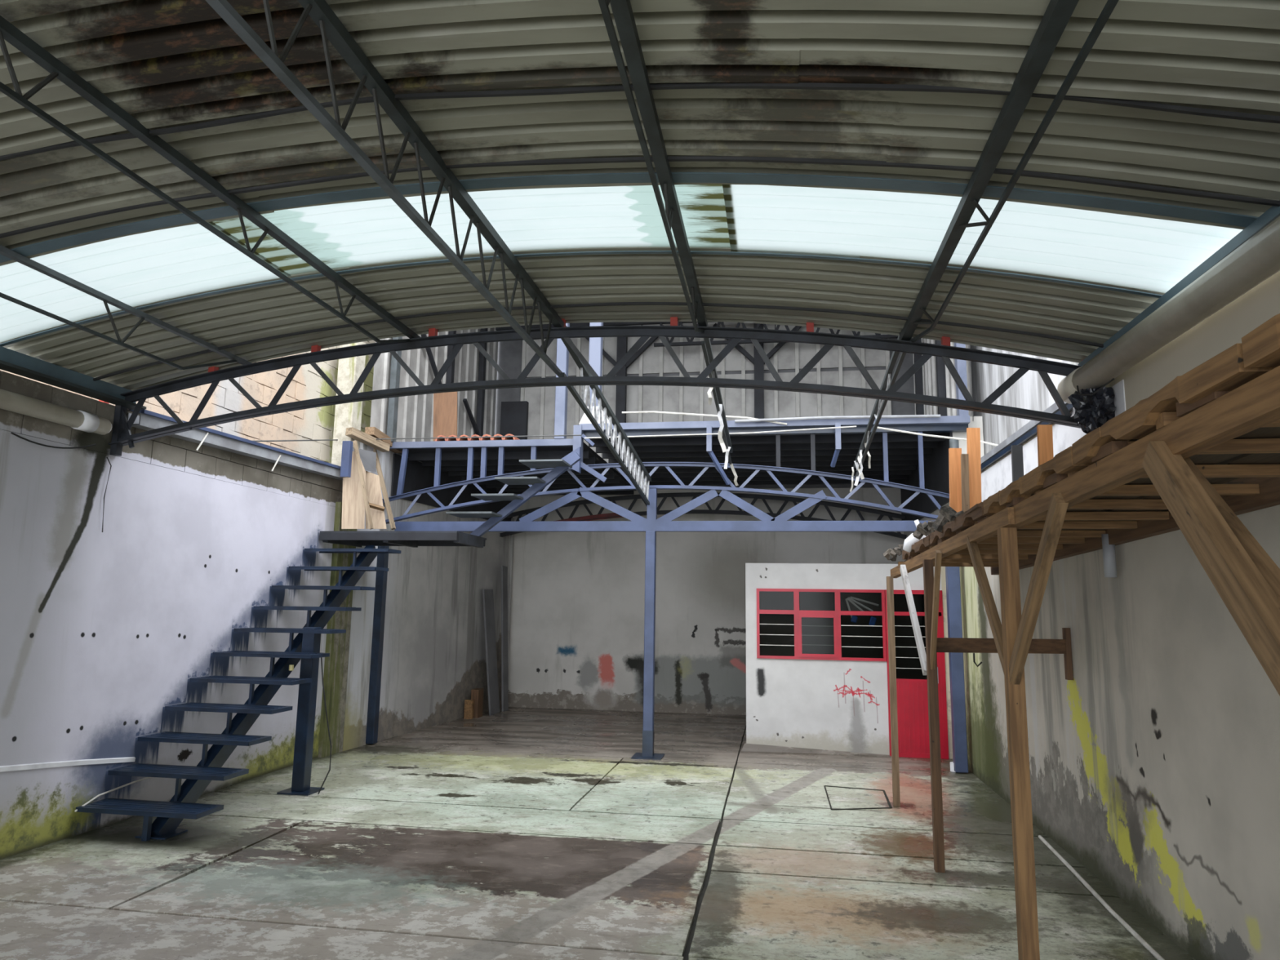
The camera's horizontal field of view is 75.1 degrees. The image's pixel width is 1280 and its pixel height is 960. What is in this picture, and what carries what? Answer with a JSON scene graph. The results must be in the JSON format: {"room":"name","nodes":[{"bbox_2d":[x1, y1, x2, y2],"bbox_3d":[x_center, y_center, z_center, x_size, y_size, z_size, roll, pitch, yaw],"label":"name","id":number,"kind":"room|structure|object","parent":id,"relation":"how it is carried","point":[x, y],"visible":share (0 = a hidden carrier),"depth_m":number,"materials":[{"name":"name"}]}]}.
{"room":"warehouse","nodes":[
{"label":"warehouse","id":0,"kind":"room"},
{"bbox_2d":[0,370,342,859],"bbox_3d":[-4.650,0.571,3.416,0.214,3.206,13.350,-1,-9,9],"label":"wall","id":1,"kind":"structure","parent":0,"point":[100,633],"depth_m":6.56,"materials":[{"name":"paint"}]},
{"bbox_2d":[10,431,96,448],"bbox_3d":[-4.132,-0.273,5.893,0.012,0.102,0.696,-1,-9,9],"label":"cable","id":2,"kind":"object","parent":1,"relation":"attached to","point":[11,433],"visible":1,"depth_m":5.84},
{"bbox_2d":[0,388,111,435],"bbox_3d":[-4.773,-1.109,1.682,0.140,0.136,9.420,-1,-9,9],"label":"drain pipe","id":3,"kind":"object","parent":1,"relation":"attached to","point":[81,420],"visible":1,"depth_m":5.77,"materials":[{"name":"plastic"}]},
{"bbox_2d":[0,346,146,409],"bbox_3d":[-4.755,-1.360,1.872,0.150,0.135,9.720,-1,-9,9],"label":"beam","id":4,"kind":"structure","parent":1,"relation":"on","point":[11,361],"depth_m":5.89,"materials":[{"name":"grey metal"}]},
{"bbox_2d":[102,457,111,532],"bbox_3d":[-4.066,0.111,6.338,0.008,0.574,0.054,-1,-9,9],"label":"cable","id":5,"kind":"object","parent":1,"relation":"attached to","point":[107,457],"visible":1,"depth_m":6.33,"materials":[{"name":"black rubber"}]},
{"bbox_2d":[126,408,342,480],"bbox_3d":[-3.810,-0.242,8.258,0.358,0.309,3.422,-1,-9,9],"label":"gutter","id":6,"kind":"object","parent":1,"relation":"attached to","point":[147,420],"visible":0.74,"depth_m":7.77,"materials":[{"name":"blue paint"}]},
{"bbox_2d":[352,447,376,471],"bbox_3d":[-3.287,-0.230,9.903,0.085,0.282,0.390,-4,-10,27],"label":"sheet metal offcut","id":7,"kind":"object","parent":6,"relation":"hanging from","point":[368,458],"visible":0.64,"depth_m":9.94,"materials":[{"name":"grey metal"}]},
{"bbox_2d":[98,316,1082,456],"bbox_3d":[-0.669,-0.706,5.973,7.314,0.980,0.154,-1,-9,9],"label":"truss","id":8,"kind":"object","parent":1,"relation":"attached to","point":[122,436],"visible":0.97,"depth_m":5.89,"materials":[{"name":"metal"}]},
{"bbox_2d":[560,337,651,505],"bbox_3d":[-0.222,-0.384,8.015,0.045,0.751,4.214,-1,-9,9],"label":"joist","id":9,"kind":"object","parent":8,"relation":"attached to","point":[596,392],"visible":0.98,"depth_m":7.67,"materials":[{"name":"metal"}]},
{"bbox_2d":[849,329,906,492],"bbox_3d":[2.087,-0.449,7.429,0.125,0.603,3.787,-1,-9,9],"label":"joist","id":10,"kind":"object","parent":8,"relation":"hanging from","point":[860,460],"visible":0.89,"depth_m":7.27,"materials":[{"name":"metal"}]},
{"bbox_2d":[1067,386,1115,433],"bbox_3d":[2.804,-0.456,5.145,0.268,0.373,0.301,-1,-9,9],"label":"bag","id":11,"kind":"object","parent":8,"relation":"attached to","point":[1091,412],"visible":0.84,"depth_m":5.08,"materials":[{"name":"plastic"}]},
{"bbox_2d":[0,340,375,463],"bbox_3d":[-4.131,-1.504,9.367,0.373,2.720,7.502,-1,-9,9],"label":"wall","id":12,"kind":"structure","parent":0,"point":[316,423],"depth_m":9.18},
{"bbox_2d":[317,342,365,757],"bbox_3d":[-3.577,0.692,9.844,0.270,4.900,0.410,-1,-9,9],"label":"column","id":13,"kind":"structure","parent":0,"point":[348,415],"depth_m":9.67,"materials":[{"name":"concrete"}]},
{"bbox_2d":[345,426,390,452],"bbox_3d":[-3.314,-0.488,10.163,0.104,0.187,0.659,-3,-10,25],"label":"timber beam","id":14,"kind":"structure","parent":13,"relation":"attached to","point":[353,433],"depth_m":10.10,"materials":[{"name":"beige wood"}]},
{"bbox_2d":[253,434,582,441],"bbox_3d":[-2.450,-0.413,8.296,2.914,0.822,3.840,-1,-9,9],"label":"wire","id":15,"kind":"object","parent":13,"relation":"attached to","point":[573,434],"visible":0.56,"depth_m":10.04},
{"bbox_2d":[342,442,509,751],"bbox_3d":[-3.007,1.698,12.201,0.299,3.680,4.683,-1,-9,14],"label":"wall","id":16,"kind":"structure","parent":0,"point":[434,646],"depth_m":11.56,"materials":[{"name":"paint"}]},
{"bbox_2d":[319,531,486,547],"bbox_3d":[-2.709,0.694,9.639,1.610,0.120,0.950,-1,-9,9],"label":"landing","id":17,"kind":"object","parent":16,"relation":"attached to","point":[357,539],"depth_m":9.26,"materials":[{"name":"metal"}]},
{"bbox_2d":[340,440,365,528],"bbox_3d":[-3.285,0.073,9.572,0.194,1.000,0.370,-7,-12,43],"label":"plywood offcut","id":18,"kind":"object","parent":17,"relation":"on","point":[353,501],"depth_m":9.54,"materials":[{"name":"beige wood"}]},
{"bbox_2d":[368,502,384,511],"bbox_3d":[-3.126,0.300,9.723,0.289,0.121,0.058,3,-9,-12],"label":"timber offcut","id":19,"kind":"object","parent":18,"relation":"on","point":[371,504],"visible":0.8,"depth_m":9.72,"materials":[{"name":"beige wood"}]},
{"bbox_2d":[352,440,373,529],"bbox_3d":[-3.176,0.050,9.555,0.343,1.040,0.035,-2,-9,17],"label":"batten","id":20,"kind":"object","parent":17,"relation":"on","point":[355,442],"visible":1,"depth_m":9.54,"materials":[{"name":"beige wood"}]},
{"bbox_2d":[364,471,386,528],"bbox_3d":[-3.134,0.225,9.849,0.380,0.716,0.080,-1,-9,9],"label":"plywood offcut","id":21,"kind":"object","parent":17,"relation":"on","point":[373,488],"visible":0.79,"depth_m":9.84,"materials":[{"name":"beige wood"}]},
{"bbox_2d":[373,448,395,529],"bbox_3d":[-3.161,0.078,10.255,0.551,1.097,0.061,-5,-11,35],"label":"batten","id":22,"kind":"object","parent":17,"relation":"on","point":[383,486],"visible":0.76,"depth_m":10.20,"materials":[{"name":"brown wood"}]},
{"bbox_2d":[445,446,581,537],"bbox_3d":[-1.415,0.133,9.812,1.460,1.181,0.830,-1,-9,9],"label":"staircase","id":23,"kind":"structure","parent":17,"relation":"on","point":[571,460],"depth_m":9.72,"materials":[{"name":"blue metal"}]},
{"bbox_2d":[391,453,512,521],"bbox_3d":[-2.733,0.225,12.730,0.030,0.560,3.948,-1,-9,14],"label":"trim","id":24,"kind":"structure","parent":16,"relation":"attached to","point":[418,477],"depth_m":11.98,"materials":[{"name":"metal"}]},
{"bbox_2d":[499,492,906,538],"bbox_3d":[0.913,0.585,13.702,6.667,0.754,0.136,-1,-9,9],"label":"truss","id":25,"kind":"object","parent":16,"relation":"attached to","point":[611,515],"visible":0.59,"depth_m":13.67,"materials":[{"name":"metal"}]},
{"bbox_2d":[364,327,497,453],"bbox_3d":[-2.904,-1.583,12.601,0.140,2.950,4.585,-1,-9,9],"label":"wall","id":26,"kind":"structure","parent":0,"point":[406,416],"depth_m":11.92,"materials":[{"name":"grey metal"}]},
{"bbox_2d":[0,706,1195,959],"bbox_3d":[-0.851,2.373,3.974,7.600,0.125,20.200,-1,-9,9],"label":"floor","id":27,"kind":"structure","parent":0,"point":[516,833],"depth_m":5.48,"materials":[{"name":"paint"}]},
{"bbox_2d":[75,545,400,841],"bbox_3d":[-3.344,1.685,7.662,0.970,2.399,3.189,-1,-9,9],"label":"staircase","id":28,"kind":"structure","parent":27,"relation":"on","point":[169,815],"depth_m":6.87,"materials":[{"name":"metal"}]},
{"bbox_2d":[74,777,151,812],"bbox_3d":[-4.014,2.401,6.392,0.034,0.114,0.744,-1,-9,9],"label":"rope","id":29,"kind":"object","parent":28,"relation":"hanging from","point":[145,778],"visible":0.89,"depth_m":6.34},
{"bbox_2d":[288,664,293,671],"bbox_3d":[-3.177,1.711,7.596,0.037,0.050,0.037,-5,-10,31],"label":"socket","id":30,"kind":"object","parent":28,"relation":"hanging from","point":[291,666],"visible":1,"depth_m":7.58,"materials":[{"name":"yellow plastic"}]},
{"bbox_2d":[317,657,331,794],"bbox_3d":[-2.839,2.193,7.498,0.162,1.231,0.079,-1,-9,9],"label":"cable","id":31,"kind":"object","parent":28,"relation":"hanging from","point":[321,657],"visible":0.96,"depth_m":7.48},
{"bbox_2d":[276,626,324,795],"bbox_3d":[-3.068,2.104,7.681,0.300,1.470,0.280,-1,-9,9],"label":"column","id":32,"kind":"structure","parent":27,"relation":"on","point":[307,695],"depth_m":7.62,"materials":[{"name":"metal"}]},
{"bbox_2d":[365,546,389,744],"bbox_3d":[-3.292,1.934,10.368,0.170,2.588,0.120,-1,-9,9],"label":"steel column","id":33,"kind":"structure","parent":27,"relation":"on","point":[374,696],"depth_m":10.30,"materials":[{"name":"metal"}]},
{"bbox_2d":[463,699,474,719],"bbox_3d":[-2.583,3.462,12.583,0.120,0.280,0.070,-1,-9,9],"label":"block","id":34,"kind":"object","parent":27,"relation":"on","point":[468,704],"visible":1,"depth_m":12.55,"materials":[{"name":"brown wood"}]},
{"bbox_2d":[471,688,483,718],"bbox_3d":[-2.507,3.427,12.806,0.120,0.420,0.220,-1,-9,9],"label":"block","id":35,"kind":"object","parent":27,"relation":"on","point":[477,694],"visible":0.86,"depth_m":12.72,"materials":[{"name":"brown wood"}]},
{"bbox_2d":[482,589,499,715],"bbox_3d":[-2.380,2.733,13.319,0.210,1.964,0.470,-1,-9,9],"label":"leaning board","id":36,"kind":"object","parent":27,"relation":"on","point":[487,594],"visible":1,"depth_m":13.27,"materials":[{"name":"grey wood"}]},
{"bbox_2d":[501,565,508,711],"bbox_3d":[-2.242,2.607,13.803,0.170,2.362,0.350,-1,-9,9],"label":"leaning board","id":37,"kind":"object","parent":27,"relation":"on","point":[504,691],"visible":1,"depth_m":13.75,"materials":[{"name":"grey wood"}]},
{"bbox_2d":[631,531,664,759],"bbox_3d":[0.113,1.901,9.784,0.340,2.600,0.340,-1,-9,9],"label":"steel column","id":38,"kind":"structure","parent":27,"relation":"on","point":[648,732],"depth_m":9.72,"materials":[{"name":"blue metal"}]},
{"bbox_2d":[382,462,949,532],"bbox_3d":[0.148,0.202,10.042,6.989,0.838,0.100,-1,-9,9],"label":"truss","id":39,"kind":"object","parent":38,"relation":"on","point":[780,523],"visible":0.87,"depth_m":9.93,"materials":[{"name":"blue metal"}]},
{"bbox_2d":[389,415,969,495],"bbox_3d":[0.545,0.038,12.027,7.180,0.866,4.350,-1,-9,9],"label":"deck","id":40,"kind":"object","parent":39,"relation":"on","point":[894,455],"visible":0.79,"depth_m":10.68,"materials":[{"name":"blue paint"}]},
{"bbox_2d":[432,391,457,441],"bbox_3d":[-2.597,-0.859,11.118,0.404,0.883,0.110,-1,-9,9],"label":"sheet","id":41,"kind":"object","parent":40,"relation":"on","point":[445,404],"visible":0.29,"depth_m":11.11,"materials":[{"name":"orange wood"}]},
{"bbox_2d":[435,433,519,440],"bbox_3d":[-2.049,-0.510,10.643,1.052,0.078,0.345,-1,-9,9],"label":"roof tiles","id":42,"kind":"object","parent":40,"relation":"on","point":[508,434],"depth_m":10.52,"materials":[{"name":"ceramic"}]},
{"bbox_2d":[554,323,569,439],"bbox_3d":[-0.969,-1.913,10.553,0.130,2.860,0.120,-1,-9,9],"label":"steel post","id":43,"kind":"object","parent":40,"relation":"on","point":[562,353],"visible":0.24,"depth_m":10.37,"materials":[{"name":"metal"}]},
{"bbox_2d":[578,322,608,424],"bbox_3d":[-0.527,-2.006,10.496,0.400,2.680,0.120,-1,-9,9],"label":"steel post","id":44,"kind":"object","parent":40,"relation":"on","point":[595,356],"visible":0.3,"depth_m":10.37,"materials":[{"name":"blue metal"}]},
{"bbox_2d":[622,411,786,425],"bbox_3d":[0.757,-0.740,9.986,1.980,0.206,0.024,-1,-9,9],"label":"conduit","id":45,"kind":"object","parent":40,"relation":"attached to","point":[623,412],"visible":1,"depth_m":10.00,"materials":[{"name":"white plastic"}]},
{"bbox_2d":[584,426,856,438],"bbox_3d":[0.903,-0.559,9.780,3.185,0.091,0.016,-1,-9,9],"label":"wire","id":46,"kind":"object","parent":40,"relation":"attached to","point":[845,426],"visible":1,"depth_m":9.74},
{"bbox_2d":[734,414,940,422],"bbox_3d":[2.278,-0.718,9.703,2.334,0.056,0.036,-1,-9,9],"label":"conduit","id":47,"kind":"object","parent":40,"relation":"attached to","point":[901,415],"visible":0.81,"depth_m":9.70,"materials":[{"name":"white plastic"}]},
{"bbox_2d":[876,426,998,446],"bbox_3d":[3.319,-0.454,9.120,1.586,0.474,0.104,-7,-12,41],"label":"rope","id":48,"kind":"object","parent":40,"relation":"hanging from","point":[880,428],"visible":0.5,"depth_m":9.20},
{"bbox_2d":[683,726,746,959],"bbox_3d":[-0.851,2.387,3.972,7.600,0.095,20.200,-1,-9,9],"label":"crack","id":49,"kind":"object","parent":27,"relation":"on","point":[714,762],"depth_m":6.95,"materials":[{"name":"grey concrete"}]},
{"bbox_2d":[950,761,955,772],"bbox_3d":[3.406,3.100,8.999,0.110,0.090,0.110,-1,-9,9],"label":"paint can","id":50,"kind":"object","parent":27,"relation":"on","point":[952,767],"visible":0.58,"depth_m":8.97,"materials":[{"name":"white plastic"}]},
{"bbox_2d":[945,566,968,773],"bbox_3d":[3.453,1.832,9.114,0.130,2.608,0.120,-1,-9,9],"label":"steel column","id":51,"kind":"structure","parent":27,"relation":"on","point":[960,758],"depth_m":9.02,"materials":[{"name":"blue metal"}]},
{"bbox_2d":[886,313,1279,959],"bbox_3d":[2.170,1.136,3.851,1.068,2.381,7.952,-1,-9,9],"label":"platform","id":52,"kind":"object","parent":27,"relation":"on","point":[1197,454],"visible":1,"depth_m":3.34,"materials":[{"name":"brown wood"}]},
{"bbox_2d":[902,519,925,552],"bbox_3d":[2.208,0.450,6.686,0.201,0.266,0.105,-1,-9,9],"label":"white elbow","id":53,"kind":"object","parent":52,"relation":"on","point":[910,540],"visible":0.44,"depth_m":6.65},
{"bbox_2d":[883,505,964,561],"bbox_3d":[2.384,0.466,6.455,0.652,0.196,3.158,-1,-9,9],"label":"rubble heap","id":54,"kind":"object","parent":52,"relation":"on","point":[947,514],"visible":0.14,"depth_m":5.82,"materials":[{"name":"grey stone"}]},
{"bbox_2d":[960,453,969,512],"bbox_3d":[2.415,0.112,6.182,0.063,0.617,0.030,-1,-9,9],"label":"plank","id":55,"kind":"object","parent":54,"relation":"on","point":[964,457],"visible":0.64,"depth_m":6.18,"materials":[{"name":"brown wood"}]},
{"bbox_2d":[963,502,983,515],"bbox_3d":[2.344,0.253,5.215,0.850,0.100,2.800,-1,-9,9],"label":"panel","id":56,"kind":"object","parent":52,"relation":"on","point":[976,506],"visible":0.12,"depth_m":4.50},
{"bbox_2d":[948,448,961,512],"bbox_3d":[2.398,0.100,6.327,0.105,0.692,0.030,-1,-9,9],"label":"plank","id":57,"kind":"object","parent":56,"relation":"on","point":[954,454],"visible":0.57,"depth_m":6.33,"materials":[{"name":"orange wood"}]},
{"bbox_2d":[966,427,981,508],"bbox_3d":[2.512,0.018,6.260,0.112,0.834,0.030,-1,-9,9],"label":"plank","id":58,"kind":"object","parent":56,"relation":"on","point":[973,434],"visible":0.57,"depth_m":6.26,"materials":[{"name":"orange wood"}]},
{"bbox_2d":[1010,444,1023,481],"bbox_3d":[2.421,0.023,5.333,0.069,0.496,0.030,-1,-9,9],"label":"plank","id":59,"kind":"object","parent":56,"relation":"on","point":[1017,463],"visible":0.36,"depth_m":5.34,"materials":[{"name":"grey wood"}]},
{"bbox_2d":[1036,424,1053,466],"bbox_3d":[2.186,-0.091,4.488,0.079,0.417,0.030,-1,-9,9],"label":"plank","id":60,"kind":"object","parent":56,"relation":"on","point":[1044,432],"visible":0.43,"depth_m":4.49,"materials":[{"name":"orange wood"}]},
{"bbox_2d":[1038,835,1164,959],"bbox_3d":[2.781,2.526,5.087,0.041,0.026,2.648,-1,-9,12],"label":"pipe","id":61,"kind":"object","parent":27,"relation":"on","point":[1132,931],"visible":1,"depth_m":4.86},
{"bbox_2d":[0,0,1279,391],"bbox_3d":[-1.260,-1.638,1.701,7.240,0.582,9.020,-1,-9,9],"label":"ceiling","id":62,"kind":"structure","parent":0,"point":[823,155],"depth_m":3.70,"materials":[{"name":"grey metal"}]},
{"bbox_2d":[0,244,251,369],"bbox_3d":[-3.722,-1.441,2.125,0.040,0.260,8.920,-1,-9,9],"label":"roof truss","id":63,"kind":"object","parent":62,"relation":"attached to","point":[5,251],"visible":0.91,"depth_m":5.09,"materials":[{"name":"grey metal"}]},
{"bbox_2d":[0,15,420,342],"bbox_3d":[-2.387,-1.631,1.936,0.045,0.240,8.920,-1,-9,9],"label":"roof truss","id":64,"kind":"object","parent":62,"relation":"attached to","point":[11,33],"visible":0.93,"depth_m":3.66,"materials":[{"name":"grey metal"}]},
{"bbox_2d":[205,0,566,377],"bbox_3d":[-1.279,-1.612,1.767,0.055,0.388,8.950,-1,-9,9],"label":"roof truss","id":65,"kind":"object","parent":62,"relation":"attached to","point":[331,28],"visible":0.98,"depth_m":3.39,"materials":[{"name":"grey metal"}]},
{"bbox_2d":[598,0,708,332],"bbox_3d":[-0.252,-1.660,1.606,0.055,0.240,8.950,-1,-9,9],"label":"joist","id":66,"kind":"object","parent":62,"relation":"attached to","point":[622,11],"visible":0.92,"depth_m":3.39,"materials":[{"name":"grey metal"}]},
{"bbox_2d":[701,337,738,485],"bbox_3d":[0.735,-0.535,7.647,0.108,0.647,3.755,-1,-9,10],"label":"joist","id":67,"kind":"object","parent":66,"relation":"hanging from","point":[726,446],"visible":0.9,"depth_m":7.39,"materials":[{"name":"grey metal"}]},
{"bbox_2d":[897,0,1119,342],"bbox_3d":[1.129,-1.581,1.369,0.140,0.112,8.953,-1,-9,9],"label":"roof truss","id":68,"kind":"object","parent":62,"relation":"attached to","point":[1058,13],"visible":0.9,"depth_m":3.19,"materials":[{"name":"grey metal"}]},
{"bbox_2d":[1077,200,1279,366],"bbox_3d":[2.105,-1.429,0.758,0.150,0.135,9.720,-1,-9,9],"label":"beam","id":69,"kind":"structure","parent":62,"relation":"attached to","point":[1273,213],"depth_m":3.88,"materials":[{"name":"grey metal"}]},
{"bbox_2d":[1057,216,1279,404],"bbox_3d":[2.063,-1.267,0.740,0.188,0.294,9.722,-1,-9,9],"label":"drain pipe","id":70,"kind":"object","parent":69,"relation":"attached to","point":[1257,260],"visible":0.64,"depth_m":3.81,"materials":[{"name":"plastic"}]},
{"bbox_2d":[1076,377,1114,395],"bbox_3d":[2.683,-0.559,4.952,0.048,0.128,0.456,0,-9,4],"label":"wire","id":71,"kind":"object","parent":70,"relation":"attached to","point":[1113,379],"visible":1,"depth_m":4.87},
{"bbox_2d":[494,321,915,488],"bbox_3d":[0.980,-1.378,14.231,7.400,3.050,0.340,-1,-9,9],"label":"wall","id":72,"kind":"structure","parent":0,"point":[527,411],"depth_m":14.28,"materials":[{"name":"grey metal"}]},
{"bbox_2d":[507,487,904,715],"bbox_3d":[0.926,1.881,14.011,7.300,3.980,0.200,-1,-9,9],"label":"wall","id":73,"kind":"structure","parent":0,"point":[576,640],"depth_m":13.98,"materials":[{"name":"paint"}]},
{"bbox_2d":[507,518,514,682],"bbox_3d":[-2.241,2.248,14.268,0.055,3.200,0.055,-5,-10,31],"label":"drain pipe","id":74,"kind":"object","parent":73,"relation":"attached to","point":[510,572],"visible":0.62,"depth_m":14.30,"materials":[{"name":"grey metal"}]},
{"bbox_2d":[741,563,952,759],"bbox_3d":[2.737,2.398,11.686,2.490,2.270,3.400,-1,-9,9],"label":"wall","id":75,"kind":"structure","parent":0,"point":[793,706],"depth_m":10.20,"materials":[{"name":"paint"}]},
{"bbox_2d":[756,588,886,661],"bbox_3d":[2.215,1.772,10.241,1.545,0.855,0.093,-1,-9,9],"label":"window","id":76,"kind":"structure","parent":75,"relation":"in","point":[836,615],"depth_m":10.20,"materials":[{"name":"metal"}]},
{"bbox_2d":[850,615,857,622],"bbox_3d":[2.649,1.722,10.309,0.085,0.092,0.036,-1,-9,9],"label":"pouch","id":77,"kind":"object","parent":75,"relation":"in","point":[854,619],"visible":0.96,"depth_m":10.30,"materials":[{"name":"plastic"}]},
{"bbox_2d":[846,597,863,611],"bbox_3d":[2.687,1.565,10.317,0.260,0.214,0.024,2,-9,-5],"label":"tube","id":78,"kind":"object","parent":75,"relation":"attached to","point":[847,598],"visible":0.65,"depth_m":10.31,"materials":[{"name":"plastic"}]},
{"bbox_2d":[844,598,852,617],"bbox_3d":[2.599,1.617,10.323,0.130,0.291,0.024,5,-10,-24],"label":"tube","id":79,"kind":"object","parent":78,"relation":"attached to","point":[846,599],"visible":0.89,"depth_m":10.31,"materials":[{"name":"plastic"}]},
{"bbox_2d":[848,596,872,611],"bbox_3d":[2.729,1.540,10.314,0.311,0.180,0.024,1,-9,-2],"label":"tube","id":80,"kind":"object","parent":75,"relation":"attached to","point":[850,598],"visible":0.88,"depth_m":10.31,"materials":[{"name":"plastic"}]},
{"bbox_2d":[850,595,878,606],"bbox_3d":[2.778,1.500,10.312,0.349,0.117,0.024,1,-9,-1],"label":"tube","id":81,"kind":"object","parent":75,"relation":"attached to","point":[852,597],"visible":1,"depth_m":10.30,"materials":[{"name":"plastic"}]},
{"bbox_2d":[868,616,876,625],"bbox_3d":[2.867,1.744,10.270,0.094,0.120,0.039,-1,-9,9],"label":"pouch","id":82,"kind":"object","parent":75,"relation":"in","point":[873,620],"visible":0.84,"depth_m":10.26,"materials":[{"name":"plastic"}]},
{"bbox_2d":[884,589,948,759],"bbox_3d":[3.300,2.303,9.968,0.665,1.955,0.080,-1,-9,9],"label":"door","id":83,"kind":"structure","parent":75,"relation":"in","point":[912,694],"depth_m":9.88,"materials":[{"name":"metal"}]},
{"bbox_2d":[911,337,973,420],"bbox_3d":[4.109,-1.736,11.749,0.180,2.700,4.050,-1,-9,9],"label":"wall","id":84,"kind":"structure","parent":0,"point":[934,378],"depth_m":11.15,"materials":[{"name":"grey metal"}]},
{"bbox_2d":[969,345,1078,454],"bbox_3d":[4.032,-1.650,9.334,0.200,3.600,9.000,-1,-9,9],"label":"wall","id":85,"kind":"structure","parent":0,"point":[1029,392],"depth_m":8.75,"materials":[{"name":"metal"}]},
{"bbox_2d":[903,271,1279,959],"bbox_3d":[3.000,0.476,4.612,0.346,3.980,18.100,-1,-9,9],"label":"wall","id":86,"kind":"structure","parent":0,"point":[1156,767],"depth_m":4.57,"materials":[{"name":"paint"}]},
{"bbox_2d":[900,431,952,520],"bbox_3d":[3.950,0.115,11.627,0.029,0.800,3.980,-1,-9,9],"label":"wall","id":87,"kind":"structure","parent":86,"relation":"attached to","point":[936,469],"depth_m":10.95,"materials":[{"name":"metal"}]},
{"bbox_2d":[949,439,959,448],"bbox_3d":[3.495,-0.155,9.242,0.100,0.600,0.095,-1,-9,9],"label":"drain pipe","id":88,"kind":"object","parent":86,"relation":"attached to","point":[953,443],"visible":0.16,"depth_m":9.24,"materials":[{"name":"grey metal"}]},
{"bbox_2d":[980,401,1073,471],"bbox_3d":[3.303,-0.288,7.459,0.105,0.120,4.080,-1,-9,9],"label":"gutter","id":89,"kind":"object","parent":86,"relation":"on","point":[1028,431],"visible":0.29,"depth_m":7.05,"materials":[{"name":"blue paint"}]},
{"bbox_2d":[1101,533,1117,577],"bbox_3d":[2.839,0.458,5.042,0.070,0.260,0.067,-1,-9,9],"label":"spout","id":90,"kind":"object","parent":86,"relation":"attached to","point":[1108,550],"visible":0.91,"depth_m":5.01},
{"bbox_3d":[0.634,-3.075,12.521,7.500,0.080,4.500,-1,-9,9],"label":"ceiling","id":91,"kind":"structure","parent":0,"visible":0},
{"bbox_2d":[495,321,898,346],"bbox_3d":[0.931,-2.491,14.002,7.000,0.460,0.060,-1,-9,9],"label":"roof truss","id":92,"kind":"object","parent":91,"relation":"attached to","point":[691,342],"visible":0.24,"depth_m":13.98,"materials":[{"name":"metal"}]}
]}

